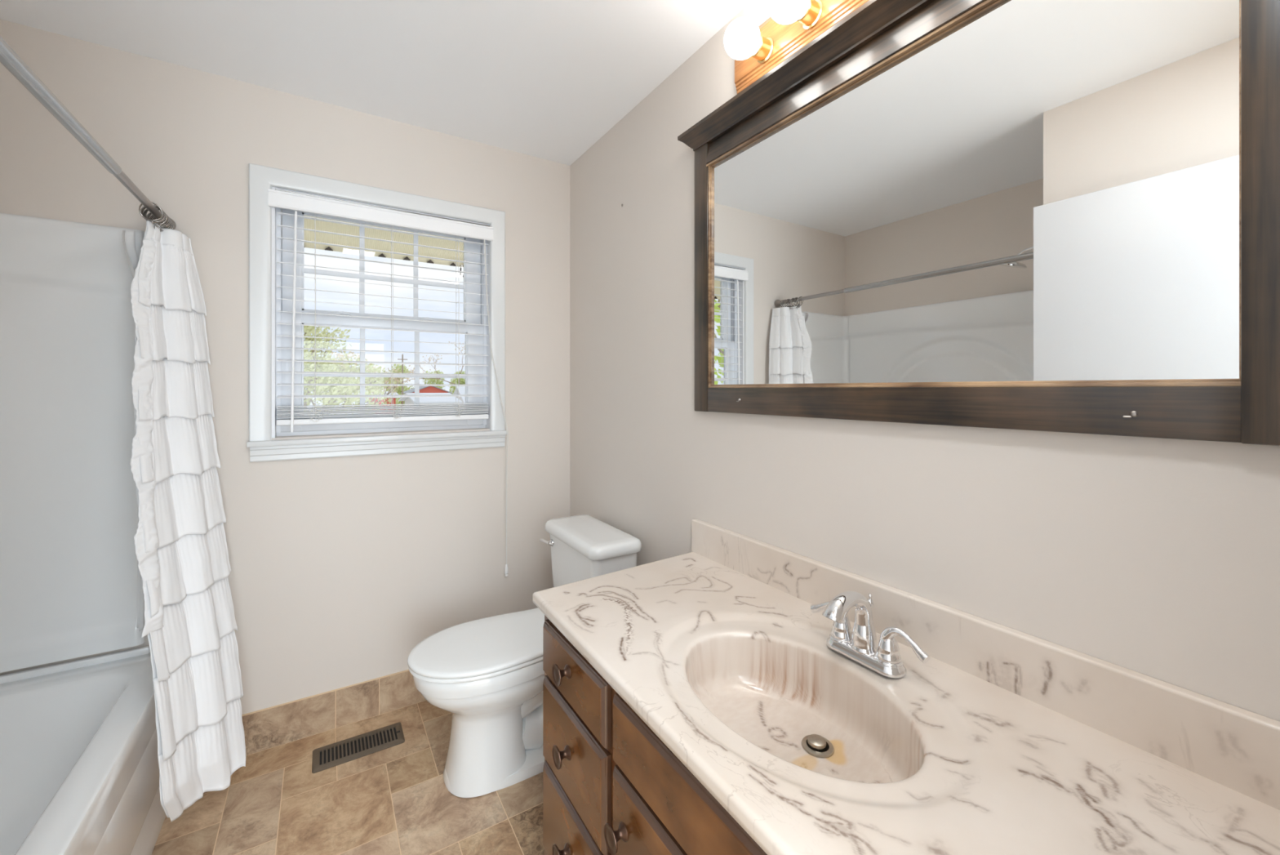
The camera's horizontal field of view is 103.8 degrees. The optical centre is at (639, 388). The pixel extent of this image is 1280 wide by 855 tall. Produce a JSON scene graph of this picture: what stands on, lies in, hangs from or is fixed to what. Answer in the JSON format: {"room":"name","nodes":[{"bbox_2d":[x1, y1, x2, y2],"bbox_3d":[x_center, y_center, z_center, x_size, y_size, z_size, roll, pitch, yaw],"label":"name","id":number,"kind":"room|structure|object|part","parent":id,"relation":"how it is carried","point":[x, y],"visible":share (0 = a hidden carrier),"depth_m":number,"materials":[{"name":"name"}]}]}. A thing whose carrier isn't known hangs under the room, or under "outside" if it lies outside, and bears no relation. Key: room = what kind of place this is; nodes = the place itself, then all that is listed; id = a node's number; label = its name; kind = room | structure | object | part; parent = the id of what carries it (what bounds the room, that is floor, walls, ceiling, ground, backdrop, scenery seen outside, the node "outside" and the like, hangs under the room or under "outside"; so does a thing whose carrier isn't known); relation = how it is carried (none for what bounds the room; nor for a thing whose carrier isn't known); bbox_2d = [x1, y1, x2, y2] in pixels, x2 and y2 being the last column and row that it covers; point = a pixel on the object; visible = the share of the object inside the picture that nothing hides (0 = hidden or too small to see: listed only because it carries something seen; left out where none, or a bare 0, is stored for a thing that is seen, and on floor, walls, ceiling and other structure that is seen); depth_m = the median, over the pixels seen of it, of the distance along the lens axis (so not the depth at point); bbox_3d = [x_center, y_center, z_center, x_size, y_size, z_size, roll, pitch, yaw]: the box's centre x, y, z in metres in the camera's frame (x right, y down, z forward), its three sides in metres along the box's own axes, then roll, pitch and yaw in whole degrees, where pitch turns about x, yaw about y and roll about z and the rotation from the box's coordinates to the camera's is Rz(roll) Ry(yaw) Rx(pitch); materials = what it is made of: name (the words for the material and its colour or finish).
{"room":"bathroom","nodes":[
{"label":"bathroom","id":0,"kind":"room"},
{"bbox_2d":[0,19,569,714],"bbox_3d":[-1.317,0.157,1.978,2.440,2.540,0.140,0,0,-32],"label":"wall","id":1,"kind":"structure","parent":0,"point":[341,566],"depth_m":1.95,"materials":[{"name":"paint"}]},
{"bbox_2d":[0,35,176,229],"bbox_3d":[-1.221,-0.559,1.093,0.047,0.047,1.458,0,0,-32],"label":"shower curtain rod","id":2,"kind":"object","parent":1,"relation":"attached to","point":[10,60],"visible":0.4,"depth_m":1.01,"materials":[{"name":"silver metal"}]},
{"bbox_2d":[138,201,163,225],"bbox_3d":[-1.508,-0.540,1.548,0.055,0.069,0.025,0,0,-32],"label":"curtain ring","id":3,"kind":"object","parent":2,"relation":"hanging from","point":[155,204],"visible":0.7,"depth_m":1.55,"materials":[{"name":"silver metal"}]},
{"bbox_2d":[140,204,164,226],"bbox_3d":[-1.514,-0.540,1.558,0.055,0.069,0.030,0,0,-32],"label":"curtain ring","id":4,"kind":"object","parent":2,"relation":"hanging from","point":[143,207],"visible":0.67,"depth_m":1.55,"materials":[{"name":"silver metal"}]},
{"bbox_2d":[142,207,164,227],"bbox_3d":[-1.521,-0.540,1.569,0.055,0.069,0.015,0,0,-32],"label":"curtain ring","id":5,"kind":"object","parent":2,"relation":"hanging from","point":[163,217],"visible":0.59,"depth_m":1.57,"materials":[{"name":"silver metal"}]},
{"bbox_2d":[142,208,166,228],"bbox_3d":[-1.527,-0.540,1.579,0.055,0.069,0.033,0,0,-32],"label":"curtain ring","id":6,"kind":"object","parent":2,"relation":"hanging from","point":[145,210],"visible":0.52,"depth_m":1.58,"materials":[{"name":"silver metal"}]},
{"bbox_2d":[144,209,167,229],"bbox_3d":[-1.533,-0.540,1.589,0.055,0.069,0.010,0,0,-32],"label":"curtain ring","id":7,"kind":"object","parent":2,"relation":"hanging from","point":[166,219],"visible":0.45,"depth_m":1.60,"materials":[{"name":"silver metal"}]},
{"bbox_2d":[129,220,245,821],"bbox_3d":[-1.403,0.346,1.550,0.434,1.728,0.271,0,0,33],"label":"shower curtain","id":8,"kind":"object","parent":7,"relation":"hanging from","point":[182,553],"visible":1,"depth_m":1.53,"materials":[{"name":"white fabric"}]},
{"bbox_2d":[145,209,168,230],"bbox_3d":[-1.541,-0.540,1.602,0.055,0.069,0.030,0,0,-32],"label":"curtain ring","id":9,"kind":"object","parent":2,"relation":"hanging from","point":[159,210],"visible":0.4,"depth_m":1.61,"materials":[{"name":"silver metal"}]},
{"bbox_2d":[146,211,168,231],"bbox_3d":[-1.547,-0.540,1.611,0.055,0.069,0.031,0,0,-32],"label":"curtain ring","id":10,"kind":"object","parent":2,"relation":"hanging from","point":[165,224],"visible":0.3,"depth_m":1.61,"materials":[{"name":"silver metal"}]},
{"bbox_2d":[147,213,170,227],"bbox_3d":[-1.554,-0.540,1.622,0.055,0.069,0.021,0,0,-32],"label":"curtain ring","id":11,"kind":"object","parent":2,"relation":"hanging from","point":[149,215],"visible":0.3,"depth_m":1.63,"materials":[{"name":"silver metal"}]},
{"bbox_2d":[148,214,171,228],"bbox_3d":[-1.560,-0.540,1.632,0.055,0.069,0.032,0,0,-32],"label":"curtain ring","id":12,"kind":"object","parent":2,"relation":"hanging from","point":[150,216],"visible":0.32,"depth_m":1.63,"materials":[{"name":"silver metal"}]},
{"bbox_2d":[150,216,172,228],"bbox_3d":[-1.567,-0.540,1.643,0.055,0.069,0.024,0,0,-32],"label":"curtain ring","id":13,"kind":"object","parent":2,"relation":"hanging from","point":[171,224],"visible":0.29,"depth_m":1.65,"materials":[{"name":"silver metal"}]},
{"bbox_3d":[-1.581,-0.540,1.664,0.055,0.069,0.014,0,0,-32],"label":"curtain ring","id":14,"kind":"object","parent":2,"relation":"hanging from","visible":0},
{"bbox_2d":[122,230,145,631],"bbox_3d":[-1.587,0.130,1.575,0.027,1.295,0.178,0,0,-26],"label":"liner","id":15,"kind":"object","parent":14,"relation":"hanging from","point":[132,242],"visible":0.14,"depth_m":1.59,"materials":[{"name":"white plastic"}]},
{"bbox_2d":[241,669,426,755],"bbox_3d":[-0.961,1.253,2.114,1.449,0.149,0.009,0,0,-32],"label":"baseboard","id":16,"kind":"structure","parent":1,"relation":"attached to","point":[268,727],"depth_m":1.95,"materials":[{"name":"tile"}]},
{"bbox_2d":[246,163,507,462],"bbox_3d":[-1.052,-0.276,2.121,0.948,1.082,0.179,0,0,-32],"label":"window","id":17,"kind":"structure","parent":1,"relation":"in","point":[264,230],"depth_m":2.03,"materials":[{"name":"white paint"}]},
{"bbox_3d":[-1.079,-0.508,2.171,0.764,0.475,0.027,0,0,-32],"label":"sash","id":18,"kind":"part","parent":17,"relation":"part of","materials":[{"name":"white plastic"}]},
{"bbox_3d":[-1.062,-0.065,2.145,0.788,0.460,0.026,0,0,-32],"label":"sash","id":19,"kind":"part","parent":17,"relation":"part of","materials":[{"name":"white plastic"}]},
{"bbox_2d":[267,188,508,576],"bbox_3d":[-0.999,0.059,2.101,0.894,1.605,0.104,0,0,-32],"label":"window blind","id":20,"kind":"object","parent":17,"relation":"attached to","point":[287,200],"visible":1,"depth_m":2.05,"materials":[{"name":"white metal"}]},
{"bbox_3d":[-1.263,-0.283,1.959,0.048,0.820,0.064,0,0,-32],"label":"ladder cord","id":21,"kind":"part","parent":20,"relation":"part of","materials":[{"name":"white fabric"}]},
{"bbox_3d":[-1.038,-0.317,2.107,0.786,0.702,0.049,0,0,-32],"label":"slat panel","id":22,"kind":"part","parent":20,"relation":"part of","materials":[{"name":"white plastic"}]},
{"bbox_3d":[-1.038,0.126,2.107,0.790,0.022,0.050,0,0,-32],"label":"rail","id":23,"kind":"part","parent":20,"relation":"part of","materials":[{"name":"white plastic"}]},
{"bbox_3d":[-1.019,-0.741,2.076,0.790,0.004,0.004,0,0,-32],"label":"valance clip rod","id":24,"kind":"part","parent":20,"relation":"part of","materials":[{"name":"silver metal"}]},
{"bbox_3d":[-1.029,-0.283,2.100,0.069,0.820,0.039,0,0,24],"label":"ladder cord","id":25,"kind":"part","parent":20,"relation":"part of","materials":[{"name":"white fabric"}]},
{"bbox_3d":[-0.813,-0.283,2.242,0.044,0.820,0.064,0,0,-32],"label":"ladder cord","id":26,"kind":"part","parent":20,"relation":"part of","materials":[{"name":"white fabric"}]},
{"bbox_3d":[-0.651,0.070,2.278,0.105,1.485,0.033,0,0,-32],"label":"pull cord","id":27,"kind":"part","parent":20,"relation":"part of","materials":[{"name":"white fabric"}]},
{"bbox_2d":[303,215,463,277],"bbox_3d":[-1.610,-0.889,2.390,1.746,0.376,0.830,0,0,-32],"label":"awning","id":28,"kind":"object","parent":1,"relation":"attached to","point":[308,224],"visible":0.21,"depth_m":2.85,"materials":[{"name":"yellow fabric"}]},
{"bbox_2d":[151,700,544,854],"bbox_3d":[0.172,1.377,0.316,3.450,0.100,4.540,0,0,-32],"label":"floor","id":29,"kind":"structure","parent":0,"point":[396,799],"depth_m":1.59,"materials":[{"name":"tile"}]},
{"bbox_2d":[0,645,165,854],"bbox_3d":[-1.505,1.093,0.914,0.741,0.469,1.454,0,0,-32],"label":"bathtub","id":30,"kind":"object","parent":29,"relation":"on","point":[79,767],"visible":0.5,"depth_m":1.39,"materials":[{"name":"white plastic"}]},
{"bbox_3d":[-1.200,1.104,1.106,0.013,0.217,1.260,0,0,-32],"label":"apron panel","id":31,"kind":"part","parent":30,"relation":"part of","materials":[{"name":"white plastic"}]},
{"bbox_2d":[311,721,404,773],"bbox_3d":[-1.042,1.323,1.866,0.294,0.008,0.134,0,0,-32],"label":"floor vent","id":32,"kind":"object","parent":29,"relation":"in","point":[326,757],"visible":1,"depth_m":1.86,"materials":[{"name":"brown metal"}]},
{"bbox_2d":[319,725,398,764],"bbox_3d":[-1.042,1.323,1.866,0.259,0.004,0.086,0,0,-32],"label":"grille","id":33,"kind":"object","parent":32,"relation":"attached to","point":[329,754],"depth_m":1.87,"materials":[{"name":"brown metal"}]},
{"bbox_2d":[407,514,641,797],"bbox_3d":[-0.434,0.940,1.847,0.772,0.774,0.479,0,0,-32],"label":"toilet","id":34,"kind":"object","parent":29,"relation":"on","point":[486,672],"visible":0.66,"depth_m":1.69,"materials":[{"name":"white ceramic"}]},
{"bbox_3d":[-0.517,0.890,1.779,0.558,0.019,0.376,0,0,-32],"label":"lid","id":35,"kind":"part","parent":34,"relation":"part of","materials":[{"name":"white plastic"}]},
{"bbox_3d":[-0.390,0.637,2.104,0.024,0.029,0.092,0,0,-36],"label":"flush lever","id":36,"kind":"part","parent":34,"relation":"part of","materials":[{"name":"silver metal"}]},
{"bbox_3d":[-0.198,0.576,1.994,0.217,0.046,0.476,0,0,-32],"label":"tank lid","id":37,"kind":"part","parent":34,"relation":"part of","materials":[{"name":"white ceramic"}]},
{"bbox_3d":[-0.195,0.760,1.996,0.192,0.321,0.438,0,0,-32],"label":"tank","id":38,"kind":"part","parent":34,"relation":"part of","materials":[{"name":"white ceramic"}]},
{"bbox_2d":[542,614,767,854],"bbox_3d":[0.280,0.940,0.935,0.601,0.766,1.183,0,0,-32],"label":"vanity cabinet","id":39,"kind":"object","parent":29,"relation":"on","point":[611,785],"visible":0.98,"depth_m":0.99,"materials":[{"name":"brown wood"}]},
{"bbox_3d":[-0.174,1.037,1.120,0.030,0.046,0.046,0,0,-32],"label":"knob","id":40,"kind":"part","parent":39,"relation":"part of","materials":[{"name":"brown metal"}]},
{"bbox_3d":[-0.174,0.634,1.120,0.030,0.046,0.046,0,0,-32],"label":"knob","id":41,"kind":"part","parent":39,"relation":"part of","materials":[{"name":"brown metal"}]},
{"bbox_3d":[-0.174,0.816,1.120,0.030,0.046,0.046,0,0,-32],"label":"knob","id":42,"kind":"part","parent":39,"relation":"part of","materials":[{"name":"brown metal"}]},
{"bbox_3d":[-0.153,1.046,1.132,0.018,0.213,0.330,0,0,-32],"label":"drawer","id":43,"kind":"part","parent":39,"relation":"part of","materials":[{"name":"brown wood"}]},
{"bbox_3d":[-0.153,0.826,1.132,0.018,0.202,0.330,0,0,-32],"label":"drawer","id":44,"kind":"part","parent":39,"relation":"part of","materials":[{"name":"brown wood"}]},
{"bbox_3d":[-0.153,0.649,1.132,0.018,0.130,0.330,0,0,-32],"label":"drawer","id":45,"kind":"part","parent":39,"relation":"part of","materials":[{"name":"brown wood"}]},
{"bbox_3d":[0.075,0.897,0.806,0.018,0.680,1.183,0,0,-32],"label":"frame","id":46,"kind":"part","parent":39,"relation":"part of","materials":[{"name":"brown wood"}]},
{"bbox_3d":[-0.042,0.810,0.911,0.030,0.046,0.046,0,0,-32],"label":"knob","id":47,"kind":"part","parent":39,"relation":"part of","materials":[{"name":"brown metal"}]},
{"bbox_3d":[0.049,0.956,0.812,0.018,0.462,0.370,0,0,-32],"label":"cabinet door","id":48,"kind":"part","parent":39,"relation":"part of","materials":[{"name":"brown wood"}]},
{"bbox_2d":[532,518,1279,854],"bbox_3d":[0.268,0.567,0.964,0.596,0.280,1.259,0,0,-32],"label":"countertop","id":49,"kind":"structure","parent":39,"relation":"on","point":[1006,740],"depth_m":0.80,"materials":[{"name":"stone"}]},
{"bbox_2d":[810,591,930,677],"bbox_3d":[0.410,0.463,0.978,0.144,0.141,0.254,0,0,-32],"label":"faucet","id":50,"kind":"object","parent":49,"relation":"on","point":[859,644],"visible":1,"depth_m":0.97,"materials":[{"name":"silver metal"}]},
{"bbox_3d":[0.405,0.481,1.067,0.044,0.064,0.098,0,0,-32],"label":"lever handle","id":51,"kind":"part","parent":50,"relation":"part of","materials":[{"name":"silver metal"}]},
{"bbox_3d":[0.409,0.455,0.977,0.141,0.124,0.051,0,0,-32],"label":"spout","id":52,"kind":"part","parent":50,"relation":"part of","materials":[{"name":"silver metal"}]},
{"bbox_3d":[0.447,0.525,1.001,0.058,0.018,0.163,0,0,-32],"label":"plate","id":53,"kind":"part","parent":50,"relation":"part of","materials":[{"name":"silver metal"}]},
{"bbox_3d":[0.464,0.439,1.011,0.013,0.056,0.013,0,0,-32],"label":"lift rod","id":54,"kind":"part","parent":50,"relation":"part of","materials":[{"name":"silver metal"}]},
{"bbox_3d":[0.488,0.481,0.935,0.044,0.064,0.098,0,0,-32],"label":"lever handle","id":55,"kind":"part","parent":50,"relation":"part of","materials":[{"name":"silver metal"}]},
{"bbox_2d":[0,0,752,165],"bbox_3d":[-0.682,-1.163,0.969,2.440,0.100,2.525,0,0,-32],"label":"ceiling","id":56,"kind":"structure","parent":0,"point":[544,79],"depth_m":1.65,"materials":[{"name":"paint"}]},
{"bbox_2d":[400,386,452,393],"bbox_3d":[-19.780,1.982,46.402,3.600,4.690,5.300,0,0,-32],"label":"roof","id":57,"kind":"object","parent":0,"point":[422,388],"visible":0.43,"depth_m":44.42,"materials":[{"name":"red"}]},
{"bbox_2d":[569,0,1279,720],"bbox_3d":[0.337,0.157,1.528,0.120,2.540,2.385,0,0,-32],"label":"wall","id":58,"kind":"structure","parent":0,"point":[1157,557],"depth_m":1.09,"materials":[{"name":"paint"}]},
{"bbox_2d":[724,0,869,93],"bbox_3d":[0.501,-0.933,1.004,0.158,0.148,1.015,0,0,-32],"label":"vanity light","id":59,"kind":"object","parent":58,"relation":"attached to","point":[756,51],"visible":1,"depth_m":1.28,"materials":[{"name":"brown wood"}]},
{"bbox_2d":[724,17,773,63],"bbox_3d":[0.284,-0.916,1.326,0.133,0.093,0.093,0,0,-32],"label":"bulb","id":60,"kind":"object","parent":59,"relation":"attached to","point":[743,38],"depth_m":1.30,"materials":[{"name":"white glass"}]},
{"bbox_2d":[768,0,822,29],"bbox_3d":[0.366,-0.916,1.195,0.133,0.093,0.093,0,0,-32],"label":"bulb","id":61,"kind":"object","parent":59,"relation":"attached to","point":[803,14],"depth_m":1.19,"materials":[{"name":"white glass"}]},
{"bbox_2d":[677,0,1279,445],"bbox_3d":[0.484,-0.376,1.122,0.061,0.894,1.261,0,0,-32],"label":"framed mirror","id":62,"kind":"object","parent":58,"relation":"attached to","point":[1051,215],"visible":1,"depth_m":0.90,"materials":[{"name":"brown wood"}]},
{"bbox_3d":[0.484,-0.797,1.122,0.061,0.052,1.261,0,0,-32],"label":"crown moulding","id":63,"kind":"part","parent":62,"relation":"part of","materials":[{"name":"wood"}]},
{"bbox_3d":[0.507,-0.740,1.118,0.027,0.075,1.085,0,0,-32],"label":"rail","id":64,"kind":"part","parent":62,"relation":"part of","materials":[{"name":"wood"}]},
{"bbox_3d":[0.509,0.033,1.119,0.022,0.074,1.085,0,0,-32],"label":"rail","id":65,"kind":"part","parent":62,"relation":"part of","materials":[{"name":"wood"}]},
{"bbox_2d":[692,518,1279,809],"bbox_3d":[0.512,0.479,1.117,0.020,0.104,1.254,0,0,-32],"label":"backsplash","id":66,"kind":"structure","parent":58,"relation":"attached to","point":[1236,748],"depth_m":0.82,"materials":[{"name":"stone"}]},
{"label":"outside","id":67,"kind":"structure","parent":0,"visible":0},
{"bbox_3d":[-24.020,4.427,58.859,140.000,0.200,119.400,0,0,-32],"label":"yard","id":68,"kind":"structure","parent":67,"visible":0},
{"bbox_2d":[303,389,369,414],"bbox_3d":[-16.798,2.127,20.509,9.950,4.400,6.600,0,0,-32],"label":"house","id":69,"kind":"structure","parent":68,"relation":"on","point":[319,402],"depth_m":20.95,"materials":[{"name":"white"}]},
{"bbox_2d":[303,325,403,414],"bbox_3d":[-8.896,1.056,13.545,5.497,6.572,3.476,0,0,11],"label":"tree","id":70,"kind":"object","parent":68,"relation":"on","point":[308,366],"visible":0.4,"depth_m":12.97,"materials":[{"name":"green plant"}]},
{"bbox_2d":[328,350,410,404],"bbox_3d":[-16.265,1.028,29.081,5.319,6.654,5.186,0,0,-32],"label":"tree","id":71,"kind":"object","parent":68,"relation":"on","point":[339,355],"visible":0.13,"depth_m":29.25,"materials":[{"name":"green plant"}]},
{"bbox_2d":[357,363,382,391],"bbox_3d":[-29.727,0.748,54.839,3.166,7.158,2.876,0,0,-32],"label":"tree","id":72,"kind":"object","parent":68,"relation":"on","point":[371,366],"visible":0.02,"depth_m":54.58,"materials":[{"name":"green plant"}]},
{"bbox_2d":[368,392,400,413],"bbox_3d":[-20.953,2.297,39.164,3.600,4.060,4.600,0,0,-32],"label":"house","id":73,"kind":"structure","parent":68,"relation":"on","point":[394,397],"depth_m":37.97,"materials":[{"name":"red"}]},
{"bbox_2d":[388,364,414,413],"bbox_3d":[-26.911,0.666,56.709,3.033,7.323,3.050,0,0,-32],"label":"tree","id":74,"kind":"object","parent":68,"relation":"on","point":[399,390],"visible":0.21,"depth_m":56.11,"materials":[{"name":"green plant"}]},
{"bbox_2d":[397,354,407,413],"bbox_3d":[-18.643,0.802,39.437,0.700,7.050,0.133,0,0,-32],"label":"utility pole","id":75,"kind":"object","parent":68,"relation":"on","point":[402,359],"visible":0.42,"depth_m":39.39,"materials":[{"name":"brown wood"}]},
{"bbox_2d":[399,392,462,412],"bbox_3d":[-12.718,2.277,30.169,2.450,4.100,6.600,0,0,-32],"label":"house","id":76,"kind":"structure","parent":68,"relation":"on","point":[408,400],"depth_m":28.20,"materials":[{"name":"white"}]},
{"bbox_2d":[422,369,445,388],"bbox_3d":[-23.943,1.046,58.490,2.948,6.563,2.906,0,0,3],"label":"tree","id":77,"kind":"object","parent":68,"relation":"on","point":[437,381],"visible":0.16,"depth_m":58.44,"materials":[{"name":"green plant"}]},
{"bbox_2d":[404,341,465,384],"bbox_3d":[-15.696,-0.430,44.085,10.087,9.564,4.800,0,0,-17],"label":"tree","id":78,"kind":"object","parent":68,"relation":"on","point":[429,359],"visible":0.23,"depth_m":43.22,"materials":[{"name":"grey plant"}]},
{"bbox_2d":[448,370,465,394],"bbox_3d":[-21.367,1.042,60.193,3.151,6.569,2.613,0,0,-32],"label":"tree","id":79,"kind":"object","parent":68,"relation":"on","point":[462,380],"visible":0.2,"depth_m":59.63,"materials":[{"name":"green plant"}]},
{"bbox_2d":[453,386,465,408],"bbox_3d":[-10.212,2.062,38.246,7.200,4.530,5.600,0,0,-32],"label":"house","id":80,"kind":"structure","parent":68,"relation":"on","point":[460,389],"depth_m":36.18,"materials":[{"name":"white"}]},
{"bbox_3d":[-0.912,0.157,-0.122,0.888,2.540,0.925,0,0,-32],"label":"wall","id":81,"kind":"structure","parent":0,"visible":0},
{"bbox_2d":[0,213,144,672],"bbox_3d":[-1.544,0.159,0.890,0.650,1.372,1.454,0,0,-32],"label":"tub surround","id":82,"kind":"object","parent":81,"relation":"attached to","point":[68,504],"visible":0.88,"depth_m":1.57,"materials":[{"name":"white plastic"}]}
]}

